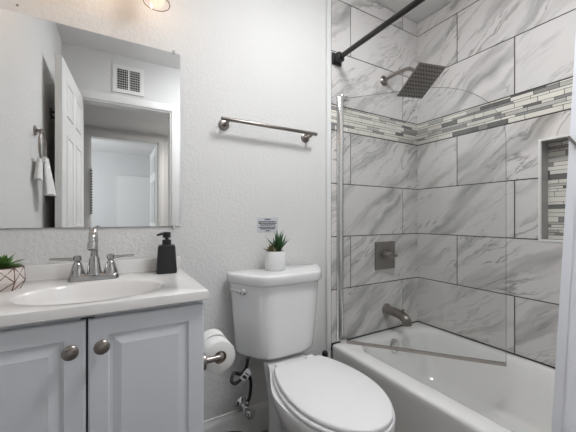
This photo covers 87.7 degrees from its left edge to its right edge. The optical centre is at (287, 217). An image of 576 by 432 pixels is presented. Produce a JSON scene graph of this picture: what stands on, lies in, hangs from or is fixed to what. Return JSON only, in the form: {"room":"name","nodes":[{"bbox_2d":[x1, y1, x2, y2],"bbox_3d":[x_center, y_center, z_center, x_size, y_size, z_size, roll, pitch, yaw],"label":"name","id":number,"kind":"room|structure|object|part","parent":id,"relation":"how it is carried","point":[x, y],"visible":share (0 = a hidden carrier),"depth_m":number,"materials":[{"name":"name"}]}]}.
{"room":"bathroom","nodes":[
{"label":"bathroom","id":0,"kind":"room"},
{"bbox_2d":[0,0,417,420],"bbox_3d":[-0.026,-0.145,1.593,2.448,2.380,0.115,0,0,-30],"label":"wall","id":1,"kind":"structure","parent":0,"point":[260,61],"depth_m":1.51,"materials":[{"name":"white paint"}]},
{"bbox_2d":[0,8,180,228],"bbox_3d":[-0.717,-0.333,1.139,0.590,0.755,0.010,0,0,-30],"label":"wall mirror","id":2,"kind":"object","parent":1,"relation":"attached to","point":[90,122],"visible":1,"depth_m":1.11,"materials":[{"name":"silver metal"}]},
{"bbox_2d":[24,256,180,280],"bbox_3d":[-0.714,0.190,1.133,0.590,0.054,0.020,0,0,-30],"label":"backsplash","id":3,"kind":"structure","parent":1,"relation":"attached to","point":[59,270],"depth_m":1.08,"materials":[{"name":"white stone"}]},
{"bbox_2d":[143,0,169,11],"bbox_3d":[-0.680,-0.913,1.068,0.490,0.203,0.166,0,0,-30],"label":"vanity light","id":4,"kind":"object","parent":1,"relation":"attached to","point":[143,0],"visible":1,"depth_m":1.16,"materials":[{"name":"beige glass"}]},
{"bbox_2d":[204,399,268,431],"bbox_3d":[-0.123,0.976,1.480,0.777,0.138,0.014,0,0,-30],"label":"baseboard","id":5,"kind":"structure","parent":1,"relation":"attached to","point":[234,420],"depth_m":1.42,"materials":[{"name":"white"}]},
{"bbox_2d":[235,396,254,419],"bbox_3d":[-0.193,0.878,1.375,0.072,0.072,0.106,0,0,-30],"label":"shutoff valve","id":6,"kind":"object","parent":1,"relation":"attached to","point":[239,405],"visible":0.92,"depth_m":1.39,"materials":[{"name":"silver metal"}]},
{"bbox_2d":[230,356,252,406],"bbox_3d":[-0.207,0.734,1.336,0.112,0.243,0.065,0,0,-30],"label":"supply hose","id":7,"kind":"object","parent":6,"relation":"attached to","point":[245,373],"visible":0.99,"depth_m":1.34,"materials":[{"name":"grey rubber"}]},
{"bbox_3d":[-0.173,0.878,1.349,0.033,0.043,0.043,0,0,43],"label":"valve handle","id":8,"kind":"part","parent":6,"relation":"part of","materials":[{"name":"silver metal"}]},
{"bbox_2d":[257,218,277,232],"bbox_3d":[-0.101,0.035,1.499,0.116,0.075,0.001,0,0,-30],"label":"paper notice","id":9,"kind":"object","parent":1,"relation":"attached to","point":[264,225],"visible":1,"depth_m":1.50,"materials":[{"name":"grey paper"}]},
{"bbox_2d":[218,116,317,142],"bbox_3d":[-0.085,-0.430,1.469,0.513,0.050,0.070,0,0,-30],"label":"towel bar","id":10,"kind":"object","parent":1,"relation":"attached to","point":[223,124],"visible":1,"depth_m":1.42,"materials":[{"name":"silver metal"}]},
{"bbox_2d":[326,0,330,357],"bbox_3d":[0.226,-0.145,1.680,0.028,2.380,0.016,0,0,-30],"label":"trim","id":11,"kind":"structure","parent":1,"relation":"attached to","point":[328,2],"depth_m":1.67,"materials":[{"name":"white"}]},
{"bbox_2d":[375,241,397,269],"bbox_3d":[0.625,0.234,1.865,0.174,0.173,0.066,0,0,-30],"label":"shower valve","id":12,"kind":"object","parent":1,"relation":"attached to","point":[385,255],"visible":1,"depth_m":1.87,"materials":[{"name":"silver metal"}]},
{"bbox_3d":[0.632,0.233,1.863,0.086,0.060,0.056,0,0,-30],"label":"lever","id":13,"kind":"part","parent":12,"relation":"part of","materials":[{"name":"silver metal"}]},
{"bbox_2d":[382,303,411,326],"bbox_3d":[0.667,0.590,1.820,0.072,0.098,0.186,0,0,-30],"label":"tub spout","id":14,"kind":"object","parent":1,"relation":"attached to","point":[387,309],"visible":1,"depth_m":1.79,"materials":[{"name":"silver metal"}]},
{"bbox_2d":[380,62,445,98],"bbox_3d":[0.699,-0.789,1.738,0.201,0.213,0.363,0,0,-22],"label":"shower","id":15,"kind":"object","parent":1,"relation":"attached to","point":[424,75],"visible":1,"depth_m":1.66,"materials":[{"name":"silver metal"}]},
{"bbox_3d":[0.665,-0.832,1.778,0.022,0.095,0.248,0,0,-28],"label":"arm","id":16,"kind":"part","parent":15,"relation":"part of","materials":[{"name":"silver metal"}]},
{"bbox_2d":[336,87,505,366],"bbox_3d":[0.655,-0.001,1.567,0.810,1.405,0.028,0,0,20],"label":"screen","id":17,"kind":"object","parent":1,"relation":"attached to","point":[341,98],"visible":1,"depth_m":1.69,"materials":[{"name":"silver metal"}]},
{"bbox_3d":[0.302,-0.004,1.696,0.026,1.398,0.026,0,0,-30],"label":"pivot post","id":18,"kind":"part","parent":17,"relation":"part of","materials":[{"name":"silver metal"}]},
{"bbox_2d":[371,0,452,23],"bbox_3d":[0.370,-1.385,0.907,2.448,0.100,1.700,0,0,-30],"label":"ceiling","id":19,"kind":"structure","parent":0,"point":[426,8],"depth_m":1.89,"materials":[{"name":"white paint"}]},
{"bbox_2d":[417,0,575,368],"bbox_3d":[1.254,-0.294,1.422,0.004,2.079,1.491,0,0,-30],"label":"wall","id":20,"kind":"structure","parent":0,"point":[485,276],"depth_m":1.65,"materials":[{"name":"grey tile"}]},
{"bbox_2d":[538,134,568,242],"bbox_3d":[1.306,-0.135,1.331,0.010,0.498,0.318,0,0,-30],"label":"trim","id":21,"kind":"structure","parent":20,"relation":"attached to","point":[565,135],"depth_m":1.46,"materials":[{"name":"white"}]},
{"bbox_2d":[542,137,568,239],"bbox_3d":[1.343,-0.135,1.353,0.087,0.480,0.300,0,0,-30],"label":"wall niche","id":22,"kind":"object","parent":20,"relation":"in","point":[554,151],"visible":0.69,"depth_m":1.48,"materials":[{"name":"grey tile"}]},
{"bbox_3d":[0.973,1.095,-1.286,4.400,0.100,6.100,0,0,-30],"label":"floor","id":23,"kind":"structure","parent":0,"visible":0},
{"bbox_2d":[0,300,203,431],"bbox_3d":[-0.603,0.646,0.932,0.579,0.797,0.474,0,0,-30],"label":"vanity cabinet","id":24,"kind":"object","parent":23,"relation":"on","point":[136,370],"visible":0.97,"depth_m":0.78,"materials":[{"name":"white paint"}]},
{"bbox_3d":[-0.634,0.602,0.691,0.280,0.687,0.018,0,0,-30],"label":"door","id":25,"kind":"part","parent":24,"relation":"part of","materials":[{"name":"white paint"}]},
{"bbox_3d":[-0.525,0.324,0.724,0.036,0.036,0.035,0,0,-30],"label":"knob","id":26,"kind":"part","parent":24,"relation":"part of","materials":[{"name":"silver metal"}]},
{"bbox_3d":[-0.469,0.324,0.756,0.036,0.036,0.035,0,0,-30],"label":"knob","id":27,"kind":"part","parent":24,"relation":"part of","materials":[{"name":"silver metal"}]},
{"bbox_2d":[0,256,208,327],"bbox_3d":[-0.604,0.254,0.943,0.590,0.182,0.459,0,0,-30],"label":"sink","id":28,"kind":"object","parent":24,"relation":"in","point":[46,294],"visible":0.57,"depth_m":0.94,"materials":[{"name":"white ceramic"}]},
{"bbox_2d":[0,255,25,292],"bbox_3d":[-0.852,0.161,0.897,0.116,0.111,0.118,0,0,-30],"label":"potted succulent","id":29,"kind":"object","parent":28,"relation":"on","point":[12,275],"visible":1,"depth_m":0.88,"materials":[{"name":"white ceramic"}]},
{"bbox_2d":[49,227,133,281],"bbox_3d":[-0.675,0.123,1.045,0.173,0.184,0.189,0,0,18],"label":"faucet","id":30,"kind":"object","parent":28,"relation":"on","point":[94,272],"visible":1,"depth_m":1.03,"materials":[{"name":"silver metal"}]},
{"bbox_3d":[-0.756,0.139,1.003,0.066,0.013,0.012,0,0,-40],"label":"lever","id":31,"kind":"part","parent":30,"relation":"part of","materials":[{"name":"silver metal"}]},
{"bbox_3d":[-0.722,0.164,1.029,0.048,0.071,0.048,0,0,-30],"label":"handle","id":32,"kind":"part","parent":30,"relation":"part of","materials":[{"name":"silver metal"}]},
{"bbox_3d":[-0.680,0.204,1.053,0.152,0.021,0.052,0,0,-30],"label":"plate","id":33,"kind":"part","parent":30,"relation":"part of","materials":[{"name":"silver metal"}]},
{"bbox_3d":[-0.659,0.114,1.017,0.052,0.166,0.136,0,0,-30],"label":"spout","id":34,"kind":"part","parent":30,"relation":"part of","materials":[{"name":"silver metal"}]},
{"bbox_3d":[-0.637,0.164,1.078,0.048,0.071,0.048,0,0,-30],"label":"handle","id":35,"kind":"part","parent":30,"relation":"part of","materials":[{"name":"silver metal"}]},
{"bbox_3d":[-0.598,0.139,1.094,0.066,0.013,0.012,0,0,-20],"label":"lever","id":36,"kind":"part","parent":30,"relation":"part of","materials":[{"name":"silver metal"}]},
{"bbox_2d":[156,232,176,273],"bbox_3d":[-0.480,0.135,1.187,0.075,0.160,0.075,0,0,-22],"label":"soap dispenser","id":37,"kind":"object","parent":28,"relation":"on","point":[166,254],"visible":1,"depth_m":1.16,"materials":[{"name":"black plastic"}]},
{"bbox_3d":[-0.383,0.602,0.836,0.290,0.687,0.018,0,0,-30],"label":"door","id":38,"kind":"part","parent":24,"relation":"part of","materials":[{"name":"white paint"}]},
{"bbox_2d":[204,351,223,369],"bbox_3d":[-0.264,0.445,0.998,0.075,0.052,0.168,0,0,-30],"label":"toilet paper holder","id":39,"kind":"object","parent":24,"relation":"attached to","point":[219,356],"visible":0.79,"depth_m":0.94,"materials":[{"name":"silver metal"}]},
{"bbox_3d":[-0.263,0.445,0.932,0.011,0.052,0.052,0,0,-30],"label":"mounting plate","id":40,"kind":"part","parent":39,"relation":"part of","materials":[{"name":"silver metal"}]},
{"bbox_3d":[-0.264,0.445,1.007,0.067,0.019,0.152,0,0,-30],"label":"arm","id":41,"kind":"part","parent":39,"relation":"part of","materials":[{"name":"silver metal"}]},
{"bbox_2d":[204,329,234,373],"bbox_3d":[-0.247,0.451,1.024,0.104,0.113,0.104,0,0,-30],"label":"toilet paper roll","id":42,"kind":"object","parent":39,"relation":"hanging from","point":[215,342],"visible":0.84,"depth_m":0.99,"materials":[{"name":"white paper"}]},
{"bbox_2d":[227,264,394,431],"bbox_3d":[0.104,0.644,1.179,0.491,0.802,0.718,0,0,-30],"label":"toilet","id":43,"kind":"object","parent":23,"relation":"on","point":[274,312],"visible":1,"depth_m":1.27,"materials":[{"name":"white ceramic"}]},
{"bbox_3d":[-0.214,0.318,1.300,0.072,0.032,0.032,0,0,27],"label":"flush lever","id":44,"kind":"part","parent":43,"relation":"part of","materials":[{"name":"silver metal"}]},
{"bbox_3d":[-0.023,0.457,1.403,0.458,0.337,0.188,0,0,-30],"label":"tank","id":45,"kind":"part","parent":43,"relation":"part of","materials":[{"name":"white ceramic"}]},
{"bbox_3d":[-0.021,0.268,1.400,0.486,0.050,0.212,0,0,-30],"label":"tank lid","id":46,"kind":"part","parent":43,"relation":"part of","materials":[{"name":"white ceramic"}]},
{"bbox_2d":[262,230,287,270],"bbox_3d":[-0.060,0.147,1.405,0.127,0.192,0.107,0,0,-10],"label":"aloe","id":47,"kind":"object","parent":43,"relation":"on","point":[274,256],"visible":1,"depth_m":1.38,"materials":[{"name":"white ceramic"}]},
{"bbox_2d":[265,250,284,270],"bbox_3d":[-0.060,0.198,1.409,0.095,0.090,0.095,0,0,-30],"label":"pot","id":48,"kind":"object","parent":47,"relation":"attached to","point":[274,259],"depth_m":1.37,"materials":[{"name":"white ceramic"}]},
{"bbox_3d":[0.127,0.841,1.124,0.372,0.409,0.600,0,0,-30],"label":"bowl","id":49,"kind":"part","parent":43,"relation":"part of","materials":[{"name":"white ceramic"}]},
{"bbox_3d":[0.158,0.627,1.070,0.348,0.013,0.474,0,0,-30],"label":"seat","id":50,"kind":"part","parent":43,"relation":"part of","materials":[{"name":"white plastic"}]},
{"bbox_3d":[0.158,0.611,1.071,0.332,0.016,0.467,0,0,-30],"label":"seat lid","id":51,"kind":"part","parent":43,"relation":"part of","materials":[{"name":"white plastic"}]},
{"bbox_2d":[322,350,327,356],"bbox_3d":[0.196,0.872,1.585,0.090,0.346,0.090,0,0,-30],"label":"toilet brush","id":52,"kind":"object","parent":23,"relation":"on","point":[324,352],"visible":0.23,"depth_m":1.57,"materials":[{"name":"black plastic"}]},
{"bbox_2d":[332,322,554,431],"bbox_3d":[0.934,0.875,1.230,0.739,0.340,1.472,0,0,-30],"label":"bathtub","id":53,"kind":"object","parent":23,"relation":"on","point":[426,393],"visible":0.84,"depth_m":1.51,"materials":[{"name":"white ceramic"}]},
{"bbox_3d":[0.097,-0.145,-0.169,3.998,2.380,0.110,0,0,-30],"label":"wall","id":54,"kind":"structure","parent":0,"visible":0},
{"bbox_2d":[332,0,424,66],"bbox_3d":[0.641,-0.895,1.060,0.064,0.064,1.475,0,0,-30],"label":"shower rod","id":55,"kind":"object","parent":54,"relation":"attached to","point":[337,58],"visible":1,"depth_m":1.44,"materials":[{"name":"black metal"}]},
{"bbox_2d":[551,38,575,431],"bbox_3d":[0.837,0.017,0.611,0.170,1.857,0.470,0,0,-30],"label":"shower curtain","id":56,"kind":"object","parent":55,"relation":"hanging from","point":[564,399],"visible":1,"depth_m":0.78,"materials":[{"name":"white fabric"}]},
{"bbox_3d":[0.834,0.039,0.608,0.163,1.812,0.469,0,0,-30],"label":"curtain panel","id":57,"kind":"part","parent":56,"relation":"part of","materials":[{"name":"white fabric"}]},
{"bbox_3d":[0.766,-0.107,0.727,0.023,0.219,0.142,0,0,-30],"label":"tie cord","id":58,"kind":"part","parent":56,"relation":"part of","materials":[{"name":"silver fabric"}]}
]}

